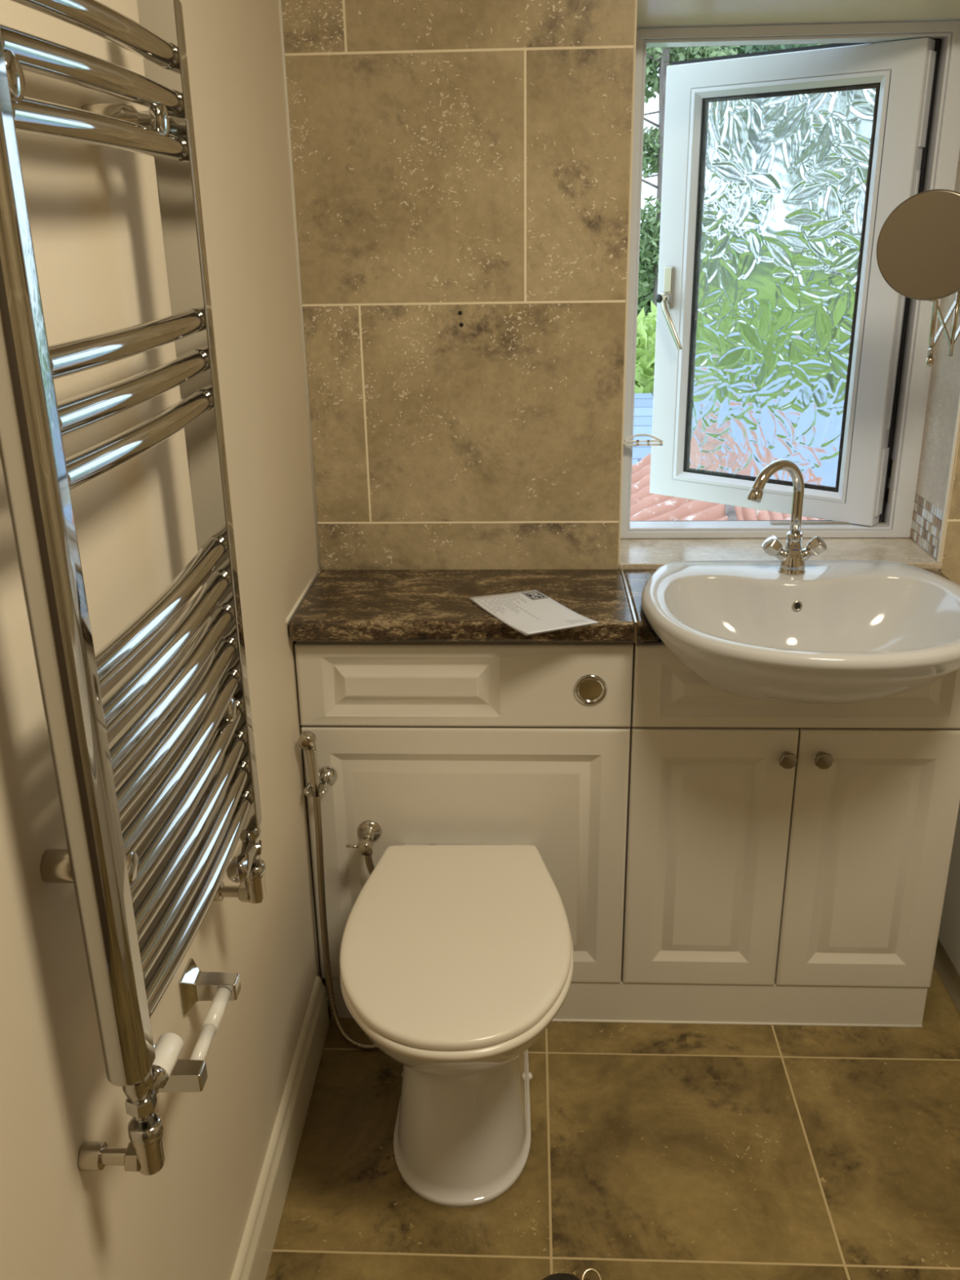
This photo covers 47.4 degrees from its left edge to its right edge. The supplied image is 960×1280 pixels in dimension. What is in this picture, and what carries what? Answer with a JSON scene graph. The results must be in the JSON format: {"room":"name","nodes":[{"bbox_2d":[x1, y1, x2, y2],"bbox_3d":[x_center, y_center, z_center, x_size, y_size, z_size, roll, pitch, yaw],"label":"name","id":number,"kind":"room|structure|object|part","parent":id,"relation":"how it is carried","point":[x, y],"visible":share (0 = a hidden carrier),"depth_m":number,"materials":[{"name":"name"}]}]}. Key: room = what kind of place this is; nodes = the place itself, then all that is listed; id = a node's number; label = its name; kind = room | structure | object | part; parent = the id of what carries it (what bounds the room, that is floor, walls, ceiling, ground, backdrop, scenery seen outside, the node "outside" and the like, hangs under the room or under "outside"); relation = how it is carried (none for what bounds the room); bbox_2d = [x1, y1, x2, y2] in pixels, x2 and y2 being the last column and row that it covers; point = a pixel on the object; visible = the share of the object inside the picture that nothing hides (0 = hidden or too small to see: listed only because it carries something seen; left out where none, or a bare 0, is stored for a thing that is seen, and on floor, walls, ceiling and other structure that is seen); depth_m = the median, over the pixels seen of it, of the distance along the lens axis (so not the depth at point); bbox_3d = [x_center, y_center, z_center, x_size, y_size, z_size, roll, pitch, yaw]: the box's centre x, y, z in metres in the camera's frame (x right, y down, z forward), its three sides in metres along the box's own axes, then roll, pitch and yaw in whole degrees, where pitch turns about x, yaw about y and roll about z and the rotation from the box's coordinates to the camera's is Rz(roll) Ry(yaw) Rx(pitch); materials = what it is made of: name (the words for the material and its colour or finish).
{"room":"bathroom","nodes":[
{"label":"bathroom","id":0,"kind":"room"},
{"bbox_2d":[0,0,327,1279],"bbox_3d":[-0.437,-0.035,0.961,0.120,2.400,2.910,0,21,3],"label":"wall","id":1,"kind":"structure","parent":0,"point":[95,215],"depth_m":1.25,"materials":[{"name":"paint"}]},
{"bbox_2d":[0,0,266,1175],"bbox_3d":[-0.331,-0.062,1.047,0.083,1.038,0.475,0,21,3],"label":"towel radiator","id":2,"kind":"object","parent":1,"relation":"attached to","point":[140,912],"visible":1,"depth_m":0.96,"materials":[{"name":"silver metal"}]},
{"bbox_3d":[-0.312,-0.461,0.894,0.032,0.024,0.406,0,21,3],"label":"rail","id":3,"kind":"part","parent":2,"relation":"part of","materials":[{"name":"silver metal"}]},
{"bbox_3d":[-0.313,-0.501,0.879,0.032,0.024,0.406,0,21,3],"label":"rail","id":4,"kind":"part","parent":2,"relation":"part of","materials":[{"name":"silver metal"}]},
{"bbox_3d":[-0.312,-0.422,0.909,0.032,0.024,0.406,0,21,3],"label":"rail","id":5,"kind":"part","parent":2,"relation":"part of","materials":[{"name":"silver metal"}]},
{"bbox_3d":[-0.309,-0.266,0.968,0.032,0.024,0.406,0,21,3],"label":"rail","id":6,"kind":"part","parent":2,"relation":"part of","materials":[{"name":"silver metal"}]},
{"bbox_3d":[-0.309,-0.227,0.983,0.032,0.024,0.406,0,21,3],"label":"rail","id":7,"kind":"part","parent":2,"relation":"part of","materials":[{"name":"silver metal"}]},
{"bbox_3d":[-0.308,-0.188,0.998,0.032,0.024,0.406,0,21,3],"label":"rail","id":8,"kind":"part","parent":2,"relation":"part of","materials":[{"name":"silver metal"}]},
{"bbox_3d":[-0.306,-0.034,1.056,0.032,0.024,0.406,0,21,3],"label":"rail","id":9,"kind":"part","parent":2,"relation":"part of","materials":[{"name":"silver metal"}]},
{"bbox_3d":[-0.305,0.004,1.071,0.032,0.024,0.406,0,21,3],"label":"rail","id":10,"kind":"part","parent":2,"relation":"part of","materials":[{"name":"silver metal"}]},
{"bbox_3d":[-0.304,0.042,1.085,0.032,0.024,0.406,0,21,3],"label":"rail","id":11,"kind":"part","parent":2,"relation":"part of","materials":[{"name":"silver metal"}]},
{"bbox_3d":[-0.304,0.081,1.100,0.032,0.024,0.406,0,21,3],"label":"rail","id":12,"kind":"part","parent":2,"relation":"part of","materials":[{"name":"silver metal"}]},
{"bbox_3d":[-0.303,0.119,1.115,0.032,0.024,0.406,0,21,3],"label":"rail","id":13,"kind":"part","parent":2,"relation":"part of","materials":[{"name":"silver metal"}]},
{"bbox_3d":[-0.302,0.157,1.129,0.032,0.024,0.406,0,21,3],"label":"rail","id":14,"kind":"part","parent":2,"relation":"part of","materials":[{"name":"silver metal"}]},
{"bbox_3d":[-0.302,0.196,1.144,0.032,0.024,0.406,0,21,3],"label":"rail","id":15,"kind":"part","parent":2,"relation":"part of","materials":[{"name":"silver metal"}]},
{"bbox_3d":[-0.301,0.234,1.158,0.032,0.024,0.406,0,21,3],"label":"rail","id":16,"kind":"part","parent":2,"relation":"part of","materials":[{"name":"silver metal"}]},
{"bbox_3d":[-0.301,0.272,1.173,0.032,0.024,0.406,0,21,3],"label":"rail","id":17,"kind":"part","parent":2,"relation":"part of","materials":[{"name":"silver metal"}]},
{"bbox_2d":[153,957,240,1093],"bbox_3d":[-0.331,0.450,1.266,0.065,0.048,0.198,0,21,3],"label":"toilet roll holder","id":18,"kind":"object","parent":1,"relation":"attached to","point":[195,985],"visible":0.81,"depth_m":1.29,"materials":[{"name":"silver metal"}]},
{"bbox_3d":[-0.334,0.477,1.196,0.065,0.048,0.048,0,21,3],"label":"post","id":19,"kind":"part","parent":18,"relation":"part of","materials":[{"name":"silver metal"}]},
{"bbox_3d":[-0.328,0.424,1.336,0.065,0.048,0.048,0,21,3],"label":"post","id":20,"kind":"part","parent":18,"relation":"part of","materials":[{"name":"silver metal"}]},
{"bbox_2d":[230,976,328,1279],"bbox_3d":[-0.363,1.133,1.092,0.018,0.120,2.330,0,21,3],"label":"baseboard","id":21,"kind":"structure","parent":1,"relation":"attached to","point":[252,1261],"depth_m":1.81,"materials":[{"name":"white wood"}]},
{"bbox_2d":[278,0,320,622],"bbox_3d":[-0.339,-0.803,1.760,0.007,1.536,0.318,0,21,3],"label":"trim","id":22,"kind":"structure","parent":1,"relation":"attached to","point":[300,599],"depth_m":1.98,"materials":[{"name":"beige"}]},
{"bbox_2d":[265,966,959,1279],"bbox_3d":[0.635,1.183,1.229,2.000,0.100,2.635,0,21,3],"label":"floor","id":23,"kind":"structure","parent":0,"point":[658,1151],"depth_m":1.86,"materials":[{"name":"tile"}]},
{"bbox_2d":[339,844,573,1208],"bbox_3d":[-0.032,0.664,1.858,0.371,0.444,0.575,0,21,3],"label":"toilet","id":24,"kind":"object","parent":23,"relation":"on","point":[455,960],"visible":1,"depth_m":1.77,"materials":[{"name":"white ceramic"}]},
{"bbox_3d":[-0.037,0.472,1.764,0.366,0.017,0.525,0,21,3],"label":"lid","id":25,"kind":"part","parent":24,"relation":"part of","materials":[{"name":"white plastic"}]},
{"bbox_3d":[-0.034,0.490,1.766,0.368,0.016,0.526,0,21,3],"label":"seat","id":26,"kind":"part","parent":24,"relation":"part of","materials":[{"name":"white plastic"}]},
{"bbox_2d":[294,640,633,982],"bbox_3d":[-0.019,0.287,2.173,0.598,0.733,0.288,0,21,3],"label":"base cabinet","id":27,"kind":"object","parent":23,"relation":"on","point":[437,743],"visible":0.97,"depth_m":2.00,"materials":[{"name":"beige wood"}]},
{"bbox_2d":[303,765,337,796],"bbox_3d":[-0.292,0.259,1.996,0.056,0.037,0.054,0,21,3],"label":"holder","id":28,"kind":"object","parent":27,"relation":"attached to","point":[328,775],"visible":0.93,"depth_m":2.00,"materials":[{"name":"silver metal"}]},
{"bbox_2d":[297,730,379,1050],"bbox_3d":[-0.232,0.477,2.047,0.174,0.661,0.085,0,21,3],"label":"bidet spray","id":29,"kind":"object","parent":28,"relation":"hanging from","point":[307,740],"visible":0.64,"depth_m":2.05,"materials":[{"name":"silver metal"}]},
{"bbox_2d":[346,820,381,855],"bbox_3d":[-0.216,0.374,2.031,0.050,0.052,0.072,3,21,11],"label":"angle valve","id":30,"kind":"object","parent":27,"relation":"attached to","point":[369,831],"visible":1,"depth_m":2.04,"materials":[{"name":"silver metal"}]},
{"bbox_3d":[-0.233,0.379,2.008,0.026,0.006,0.005,0,21,3],"label":"lever","id":31,"kind":"part","parent":30,"relation":"part of","materials":[{"name":"silver metal"}]},
{"bbox_2d":[288,568,637,643],"bbox_3d":[-0.025,-0.069,2.023,0.600,0.038,0.312,0,21,3],"label":"countertop","id":32,"kind":"structure","parent":27,"relation":"on","point":[340,605],"depth_m":1.96,"materials":[{"name":"stone"}]},
{"bbox_2d":[469,589,595,635],"bbox_3d":[0.089,-0.050,1.911,0.132,0.004,0.228,-11,23,-24],"label":"leaflet","id":33,"kind":"object","parent":32,"relation":"on","point":[470,598],"visible":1,"depth_m":1.83,"materials":[{"name":"white paper"}]},
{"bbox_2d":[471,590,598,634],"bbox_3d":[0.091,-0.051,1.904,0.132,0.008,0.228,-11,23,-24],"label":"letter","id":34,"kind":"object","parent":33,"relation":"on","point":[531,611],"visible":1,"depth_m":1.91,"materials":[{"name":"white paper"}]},
{"bbox_3d":[-0.029,0.080,1.954,0.598,0.158,0.018,0,21,3],"label":"flush panel","id":35,"kind":"part","parent":27,"relation":"part of","materials":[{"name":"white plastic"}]},
{"bbox_2d":[542,1267,602,1279],"bbox_3d":[0.149,0.991,1.526,0.238,0.059,0.266,0,21,3],"label":"bag","id":36,"kind":"object","parent":23,"relation":"on","point":[555,1276],"visible":1,"depth_m":1.64,"materials":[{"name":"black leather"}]},
{"bbox_2d":[332,977,927,1027],"bbox_3d":[0.288,0.722,2.186,1.179,0.096,0.020,0,21,3],"label":"plinth","id":37,"kind":"object","parent":23,"relation":"on","point":[584,1002],"visible":0.51,"depth_m":2.17,"materials":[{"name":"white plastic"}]},
{"bbox_2d":[621,640,959,987],"bbox_3d":[0.581,0.292,2.136,0.599,0.733,0.310,0,21,3],"label":"base cabinet","id":38,"kind":"object","parent":23,"relation":"on","point":[768,842],"visible":0.73,"depth_m":2.02,"materials":[{"name":"beige wood"}]},
{"bbox_3d":[0.427,0.418,2.062,0.297,0.554,0.018,0,21,3],"label":"door","id":39,"kind":"part","parent":38,"relation":"part of","materials":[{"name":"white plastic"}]},
{"bbox_2d":[622,568,951,641],"bbox_3d":[0.578,-0.068,1.996,0.612,0.037,0.312,0,21,3],"label":"countertop","id":40,"kind":"structure","parent":38,"relation":"on","point":[636,579],"depth_m":2.00,"materials":[{"name":"stone"}]},
{"bbox_2d":[641,560,959,704],"bbox_3d":[0.565,0.020,1.871,0.574,0.181,0.516,0,21,3],"label":"basin","id":41,"kind":"object","parent":40,"relation":"in","point":[837,632],"visible":1,"depth_m":1.95,"materials":[{"name":"white ceramic"}]},
{"bbox_2d":[746,458,827,575],"bbox_3d":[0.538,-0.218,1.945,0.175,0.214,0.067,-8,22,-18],"label":"tap","id":42,"kind":"object","parent":41,"relation":"on","point":[793,558],"visible":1,"depth_m":1.96,"materials":[{"name":"silver metal"}]},
{"bbox_3d":[0.523,-0.244,1.922,0.128,0.148,0.019,-14,25,-32],"label":"spout","id":43,"kind":"part","parent":42,"relation":"part of","materials":[{"name":"silver metal"}]},
{"bbox_3d":[0.569,-0.157,1.975,0.018,0.040,0.014,0,21,3],"label":"plate","id":44,"kind":"part","parent":42,"relation":"part of","materials":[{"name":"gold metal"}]},
{"bbox_3d":[0.550,0.212,1.955,0.032,0.032,0.026,0,21,3],"label":"knob","id":45,"kind":"part","parent":38,"relation":"part of","materials":[{"name":"grey metal"}]},
{"bbox_3d":[0.572,0.081,1.927,0.598,0.158,0.018,0,21,3],"label":"panel","id":46,"kind":"part","parent":38,"relation":"part of","materials":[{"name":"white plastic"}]},
{"bbox_3d":[0.613,0.212,1.952,0.032,0.032,0.026,0,21,3],"label":"knob","id":47,"kind":"part","parent":38,"relation":"part of","materials":[{"name":"grey metal"}]},
{"bbox_3d":[0.727,0.418,2.049,0.299,0.554,0.018,0,21,3],"label":"door","id":48,"kind":"part","parent":38,"relation":"part of","materials":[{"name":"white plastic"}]},
{"bbox_2d":[933,802,959,1013],"bbox_3d":[1.286,0.717,1.519,0.718,0.545,1.703,0,21,3],"label":"bath","id":49,"kind":"object","parent":23,"relation":"on","point":[947,957],"visible":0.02,"depth_m":2.23,"materials":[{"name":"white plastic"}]},
{"bbox_3d":[0.934,0.698,1.528,0.014,0.415,1.703,0,21,3],"label":"panel","id":50,"kind":"part","parent":49,"relation":"part of","materials":[{"name":"white plastic"}]},
{"bbox_2d":[280,0,959,642],"bbox_3d":[0.678,-0.503,2.143,2.000,2.400,0.275,0,21,3],"label":"wall","id":51,"kind":"structure","parent":0,"point":[472,157],"depth_m":1.97,"materials":[{"name":"tile"}]},
{"bbox_2d":[618,537,942,569],"bbox_3d":[0.589,-0.178,2.222,0.624,0.013,0.196,0,21,3],"label":"window sill","id":52,"kind":"structure","parent":51,"relation":"attached to","point":[634,553],"depth_m":2.21,"materials":[{"name":"stone"}]},
{"bbox_2d":[617,0,959,568],"bbox_3d":[0.578,-0.639,2.047,0.632,0.994,0.186,0,21,3],"label":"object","id":53,"kind":"structure","parent":51,"relation":"attached to","point":[651,14],"depth_m":1.90,"materials":[{"name":"white plastic"}]},
{"bbox_2d":[620,20,959,538],"bbox_3d":[0.593,-0.719,2.287,0.618,0.951,0.407,0,21,3],"label":"window","id":54,"kind":"structure","parent":51,"relation":"in","point":[780,333],"depth_m":2.24,"materials":[{"name":"white plastic"}]},
{"bbox_3d":[0.420,-0.726,2.392,0.037,0.172,0.079,-11,23,-26],"label":"handle","id":55,"kind":"part","parent":54,"relation":"part of","materials":[{"name":"silver metal"}]},
{"bbox_3d":[0.612,-0.717,2.289,0.393,0.803,0.006,15,26,36],"label":"pane","id":56,"kind":"part","parent":54,"relation":"part of","materials":[{"name":"clear glass"}]},
{"bbox_2d":[875,189,959,366],"bbox_3d":[0.782,-0.607,1.873,0.169,0.304,0.240,10,24,27],"label":"mirror","id":57,"kind":"object","parent":51,"relation":"attached to","point":[917,251],"visible":1,"depth_m":1.76,"materials":[{"name":"grey metal"}]},
{"bbox_3d":[0.756,-0.517,1.830,0.012,0.116,0.041,15,26,35],"label":"swivel post","id":58,"kind":"part","parent":57,"relation":"part of","materials":[{"name":"silver metal"}]},
{"bbox_3d":[0.817,-0.545,1.883,0.009,0.080,0.169,19,28,42],"label":"scissor arm","id":59,"kind":"part","parent":57,"relation":"part of","materials":[{"name":"silver metal"}]},
{"bbox_3d":[0.816,-0.544,1.879,0.007,0.110,0.007,0,21,3],"label":"link rod","id":60,"kind":"part","parent":57,"relation":"part of","materials":[{"name":"silver metal"}]},
{"bbox_2d":[910,492,948,562],"bbox_3d":[0.899,-0.230,2.190,0.010,0.098,0.184,0,21,3],"label":"trim","id":61,"kind":"structure","parent":51,"relation":"attached to","point":[926,523],"depth_m":2.19,"materials":[{"name":"tile"}]},
{"bbox_2d":[915,150,959,513],"bbox_3d":[0.892,-0.680,2.019,0.010,0.867,0.184,0,21,3],"label":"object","id":62,"kind":"structure","parent":51,"relation":"attached to","point":[944,393],"depth_m":2.11,"materials":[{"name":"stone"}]},
{"bbox_2d":[936,395,959,562],"bbox_3d":[0.882,-0.606,1.948,0.006,0.974,0.008,0,21,3],"label":"trim","id":63,"kind":"structure","parent":51,"relation":"attached to","point":[957,420],"depth_m":2.06,"materials":[{"name":"beige"}]},
{"label":"outside","id":64,"kind":"structure","parent":0,"visible":0},
{"bbox_3d":[3.180,-4.857,24.338,55.000,0.100,44.400,0,21,3],"label":"ground","id":65,"kind":"structure","parent":64,"visible":0},
{"bbox_2d":[631,393,653,465],"bbox_3d":[2.836,-0.248,8.277,4.568,2.703,3.700,0,21,3],"label":"slate roof","id":66,"kind":"structure","parent":65,"relation":"on","point":[643,402],"depth_m":8.68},
{"bbox_2d":[634,306,656,393],"bbox_3d":[1.558,-1.431,10.492,1.206,3.384,1.179,8,22,22],"label":"leafy shrub","id":67,"kind":"object","parent":65,"relation":"on","point":[646,335],"visible":0.2,"depth_m":9.85,"materials":[{"name":"green plant"}]},
{"bbox_2d":[637,278,653,318],"bbox_3d":[5.324,-5.952,21.478,10.277,3.921,2.044,0,21,3],"label":"hedge","id":68,"kind":"object","parent":65,"relation":"on","point":[645,302],"visible":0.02,"depth_m":20.96,"materials":[{"name":"green plant"}]},
{"bbox_2d":[643,300,657,328],"bbox_3d":[2.839,-2.079,11.808,2.735,3.624,1.994,0,21,3],"label":"round bush","id":69,"kind":"object","parent":65,"relation":"on","point":[654,308],"visible":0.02,"depth_m":11.41,"materials":[{"name":"green plant"}]},
{"bbox_2d":[637,45,740,316],"bbox_3d":[2.294,-5.856,14.035,2.457,9.116,1.092,0,21,3],"label":"tree","id":70,"kind":"object","parent":65,"relation":"on","point":[650,229],"visible":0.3,"depth_m":13.79,"materials":[{"name":"green plant"}]},
{"bbox_2d":[630,453,826,520],"bbox_3d":[1.098,0.691,5.069,1.268,3.277,1.116,0,21,3],"label":"roof","id":71,"kind":"structure","parent":65,"relation":"on","point":[646,505],"depth_m":4.55,"materials":[{"name":"tile"}]},
{"bbox_2d":[643,44,817,178],"bbox_3d":[3.396,-6.425,15.123,2.519,9.376,1.416,0,21,3],"label":"tree","id":72,"kind":"object","parent":65,"relation":"on","point":[743,49],"visible":0.05,"depth_m":14.36,"materials":[{"name":"green plant"}]},
{"bbox_3d":[3.420,-6.668,15.030,2.163,3.257,1.416,0,21,3],"label":"crown","id":73,"kind":"part","parent":72,"relation":"part of","materials":[{"name":"green plant"}]},
{"bbox_2d":[768,43,831,48],"bbox_3d":[4.825,-7.132,16.512,2.735,9.669,1.364,0,21,3],"label":"tree","id":74,"kind":"object","parent":65,"relation":"on","point":[770,47],"visible":0.02,"depth_m":15.63,"materials":[{"name":"green plant"}]}
]}

